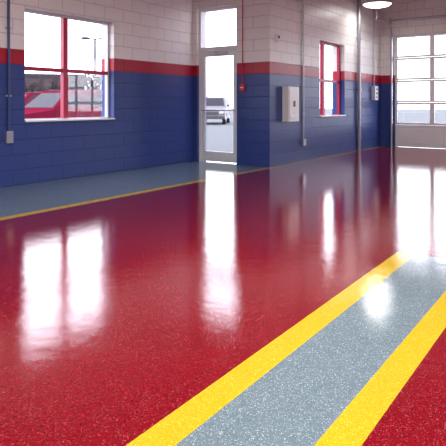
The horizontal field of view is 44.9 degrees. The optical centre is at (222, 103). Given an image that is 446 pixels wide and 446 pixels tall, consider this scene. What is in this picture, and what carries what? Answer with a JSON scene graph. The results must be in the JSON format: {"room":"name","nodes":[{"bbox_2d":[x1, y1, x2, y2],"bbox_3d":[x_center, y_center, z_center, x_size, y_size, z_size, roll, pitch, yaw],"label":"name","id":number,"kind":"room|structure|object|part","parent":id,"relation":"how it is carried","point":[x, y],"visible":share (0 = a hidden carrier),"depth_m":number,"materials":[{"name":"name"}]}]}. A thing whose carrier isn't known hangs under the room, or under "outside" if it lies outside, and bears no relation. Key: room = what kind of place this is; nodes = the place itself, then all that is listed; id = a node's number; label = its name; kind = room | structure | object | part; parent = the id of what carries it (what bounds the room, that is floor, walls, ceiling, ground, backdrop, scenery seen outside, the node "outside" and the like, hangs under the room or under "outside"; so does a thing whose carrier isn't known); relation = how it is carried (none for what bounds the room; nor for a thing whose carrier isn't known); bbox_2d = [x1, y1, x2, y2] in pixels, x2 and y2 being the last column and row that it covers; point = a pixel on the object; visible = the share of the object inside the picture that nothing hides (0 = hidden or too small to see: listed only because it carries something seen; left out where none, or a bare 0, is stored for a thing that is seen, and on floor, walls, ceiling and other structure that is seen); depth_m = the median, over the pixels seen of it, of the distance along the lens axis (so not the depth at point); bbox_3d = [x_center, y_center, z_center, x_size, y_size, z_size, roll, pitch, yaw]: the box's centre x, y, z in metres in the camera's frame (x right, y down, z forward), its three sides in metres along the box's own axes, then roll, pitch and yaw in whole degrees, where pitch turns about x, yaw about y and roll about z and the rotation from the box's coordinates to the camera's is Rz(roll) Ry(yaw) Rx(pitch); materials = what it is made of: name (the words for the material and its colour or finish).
{"room":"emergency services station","nodes":[
{"label":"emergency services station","id":0,"kind":"room"},
{"bbox_2d":[0,0,191,187],"bbox_3d":[-4.717,-1.050,4.848,0.300,4.300,14.470,0,0,35],"label":"wall","id":1,"kind":"structure","parent":0,"point":[150,41],"depth_m":8.82,"materials":[{"name":"blue brick"}]},
{"bbox_2d":[4,0,12,142],"bbox_3d":[-2.848,-1.340,7.182,0.054,3.720,0.100,0,0,35],"label":"conduit","id":2,"kind":"object","parent":1,"relation":"attached to","point":[8,135],"visible":1,"depth_m":7.17,"materials":[{"name":"grey metal"}]},
{"bbox_2d":[25,9,114,121],"bbox_3d":[-2.302,-0.540,8.125,0.200,1.576,1.646,0,0,35],"label":"window","id":3,"kind":"structure","parent":1,"relation":"in","point":[63,69],"depth_m":8.10,"materials":[{"name":"metal"}]},
{"bbox_2d":[0,146,445,445],"bbox_3d":[2.163,1.100,3.492,12.500,0.001,20.200,0,0,35],"label":"floor","id":4,"kind":"structure","parent":0,"point":[191,303],"depth_m":2.99,"materials":[{"name":"red paint"}]},
{"bbox_2d":[192,0,254,165],"bbox_3d":[0.076,-1.050,10.136,1.420,4.300,0.300,0,0,35],"label":"wall entry","id":5,"kind":"structure","parent":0,"point":[245,99],"depth_m":9.77,"materials":[{"name":"brick"}]},
{"bbox_2d":[206,50,227,54],"bbox_3d":[-0.160,-0.979,10.115,0.506,0.098,0.167,0,0,35],"label":"door closer","id":6,"kind":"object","parent":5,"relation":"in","point":[215,52],"depth_m":10.09,"materials":[{"name":"metal"}]},
{"bbox_2d":[199,5,236,163],"bbox_3d":[-0.059,-0.359,10.188,0.916,2.918,0.110,0,0,35],"label":"frame","id":7,"kind":"object","parent":5,"relation":"attached to","point":[201,11],"visible":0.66,"depth_m":10.39,"materials":[{"name":"white paint"}]},
{"bbox_2d":[202,50,235,162],"bbox_3d":[-0.066,0.046,10.178,0.814,2.083,0.045,0,0,35],"label":"leaf","id":8,"kind":"object","parent":5,"relation":"attached to","point":[230,157],"visible":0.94,"depth_m":10.22,"materials":[{"name":"white paint"}]},
{"bbox_2d":[201,110,235,110],"bbox_3d":[-0.100,0.120,10.130,0.757,0.027,0.074,0,0,35],"label":"push bar","id":9,"kind":"object","parent":8,"relation":"attached to","point":[201,110],"visible":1,"depth_m":10.07,"materials":[{"name":"metal"}]},
{"bbox_2d":[240,0,244,90],"bbox_3d":[0.347,-1.715,9.723,0.100,2.970,0.059,0,0,35],"label":"alarm pull station","id":10,"kind":"object","parent":5,"relation":"attached to","point":[242,86],"visible":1,"depth_m":9.72,"materials":[{"name":"red metal"}]},
{"bbox_2d":[275,34,279,40],"bbox_3d":[0.976,-1.180,9.610,0.055,0.120,0.100,0,0,35],"label":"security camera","id":11,"kind":"object","parent":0,"point":[277,36],"depth_m":9.58,"materials":[{"name":"plastic"}]},
{"bbox_2d":[255,0,380,166],"bbox_3d":[2.346,-1.050,11.856,0.300,4.300,5.730,0,0,35],"label":"wall","id":12,"kind":"structure","parent":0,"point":[278,64],"depth_m":10.78,"materials":[{"name":"blue brick"}]},
{"bbox_2d":[282,86,298,121],"bbox_3d":[1.253,0.000,9.922,0.147,0.640,0.410,0,0,35],"label":"electrical panel","id":13,"kind":"object","parent":12,"relation":"attached to","point":[290,94],"visible":1,"depth_m":9.79,"materials":[{"name":"white paint"}]},
{"bbox_2d":[301,0,305,145],"bbox_3d":[1.559,-1.200,10.435,0.054,4.000,0.110,0,0,35],"label":"conduit","id":14,"kind":"object","parent":12,"relation":"attached to","point":[303,141],"visible":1,"depth_m":10.43,"materials":[{"name":"metal"}]},
{"bbox_2d":[320,41,345,116],"bbox_3d":[2.304,-0.525,11.659,0.200,1.586,1.296,0,0,35],"label":"window","id":15,"kind":"structure","parent":12,"relation":"in","point":[323,80],"depth_m":11.51,"materials":[{"name":"red metal"}]},
{"bbox_2d":[357,0,360,150],"bbox_3d":[3.210,-1.050,12.733,0.104,4.300,0.104,0,0,35],"label":"downspout pipe","id":16,"kind":"object","parent":12,"relation":"attached to","point":[358,1],"visible":1,"depth_m":12.70,"materials":[{"name":"metal"}]},
{"bbox_2d":[371,8,377,99],"bbox_3d":[3.829,-1.650,13.594,0.114,3.100,0.220,0,0,35],"label":"control box","id":17,"kind":"object","parent":12,"relation":"attached to","point":[374,89],"visible":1,"depth_m":13.61,"materials":[{"name":"metal"}]},
{"bbox_2d":[381,0,445,146],"bbox_3d":[8.610,-1.050,11.120,11.380,4.300,0.300,0,0,35],"label":"wall","id":18,"kind":"structure","parent":0,"point":[399,9],"depth_m":13.89,"materials":[{"name":"brick"}]},
{"bbox_2d":[375,8,392,146],"bbox_3d":[5.564,-1.050,12.354,3.840,4.300,1.199,0,0,35],"label":"tracks","id":19,"kind":"object","parent":18,"relation":"attached to","point":[376,18],"visible":1,"depth_m":13.87,"materials":[{"name":"metal"}]},
{"bbox_2d":[389,15,445,24],"bbox_3d":[5.867,-2.130,12.783,3.860,0.160,0.149,0,0,35],"label":"spring","id":20,"kind":"object","parent":18,"relation":"attached to","point":[437,16],"visible":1,"depth_m":13.40,"materials":[{"name":"metal"}]},
{"bbox_2d":[395,33,445,148],"bbox_3d":[5.950,-0.325,12.901,3.652,2.842,0.053,0,0,35],"label":"garage door","id":21,"kind":"object","parent":18,"relation":"attached to","point":[421,135],"visible":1,"depth_m":13.54,"materials":[{"name":"white paint"}]},
{"bbox_3d":[2.076,-3.275,3.370,13.100,0.150,20.500,0,0,35],"label":"ceiling","id":22,"kind":"structure","parent":0,"visible":0},
{"bbox_2d":[363,0,391,7],"bbox_3d":[3.469,-2.685,12.146,0.630,1.030,0.630,0,0,35],"label":"lamp","id":23,"kind":"object","parent":22,"relation":"hanging from","point":[367,3],"visible":1,"depth_m":11.96,"materials":[{"name":"metal"}]},
{"bbox_3d":[3.469,-2.385,12.146,0.630,0.290,0.630,0,0,35],"label":"lamp shade","id":24,"kind":"part","parent":23,"relation":"part of","materials":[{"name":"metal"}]},
{"label":"outside","id":25,"kind":"structure","parent":0,"visible":0},
{"bbox_2d":[206,108,445,151],"bbox_3d":[-1.401,1.250,49.980,180.000,0.001,200.000,0,0,35],"label":"parking lot","id":26,"kind":"structure","parent":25,"point":[219,136],"depth_m":34.62,"materials":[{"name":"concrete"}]},
{"bbox_2d":[25,91,41,104],"bbox_3d":[-8.022,0.370,22.084,2.100,1.760,4.720,0,0,35],"label":"suv","id":27,"kind":"object","parent":26,"relation":"on","point":[29,96],"visible":0.02,"depth_m":21.42,"materials":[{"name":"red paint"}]},
{"bbox_2d":[25,73,86,91],"bbox_3d":[-35.233,-1.700,86.163,25.600,5.900,10.600,0,0,-18],"label":"building","id":28,"kind":"structure","parent":26,"relation":"on","point":[36,77],"depth_m":83.45,"materials":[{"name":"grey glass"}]},
{"bbox_2d":[25,89,100,118],"bbox_3d":[-5.483,0.370,18.574,2.100,1.760,4.720,0,0,35],"label":"suv","id":29,"kind":"object","parent":26,"relation":"on","point":[81,102],"visible":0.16,"depth_m":18.04,"materials":[{"name":"red paint"}]},
{"bbox_2d":[25,64,100,91],"bbox_3d":[-13.525,-1.854,51.325,17.281,6.240,16.509,0,0,-17],"label":"trees","id":30,"kind":"object","parent":26,"relation":"on","point":[88,80],"visible":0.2,"depth_m":51.09,"materials":[{"name":"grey plant"}]},
{"bbox_2d":[81,37,100,88],"bbox_3d":[-9.958,-1.985,42.001,2.210,6.470,0.710,0,0,0],"label":"lamp","id":31,"kind":"object","parent":26,"relation":"on","point":[83,38],"visible":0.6,"depth_m":41.91,"materials":[{"name":"galvanised steel"}]},
{"bbox_2d":[206,96,230,123],"bbox_3d":[-0.573,0.370,34.698,2.100,1.760,4.720,0,0,5],"label":"suv","id":32,"kind":"object","parent":26,"relation":"on","point":[212,103],"visible":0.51,"depth_m":33.64,"materials":[{"name":"silver paint"}]},
{"bbox_3d":[-0.573,0.470,34.698,2.100,0.840,4.720,0,0,5],"label":"trim","id":33,"kind":"part","parent":32,"relation":"part of","materials":[{"name":"plastic"}]}
]}

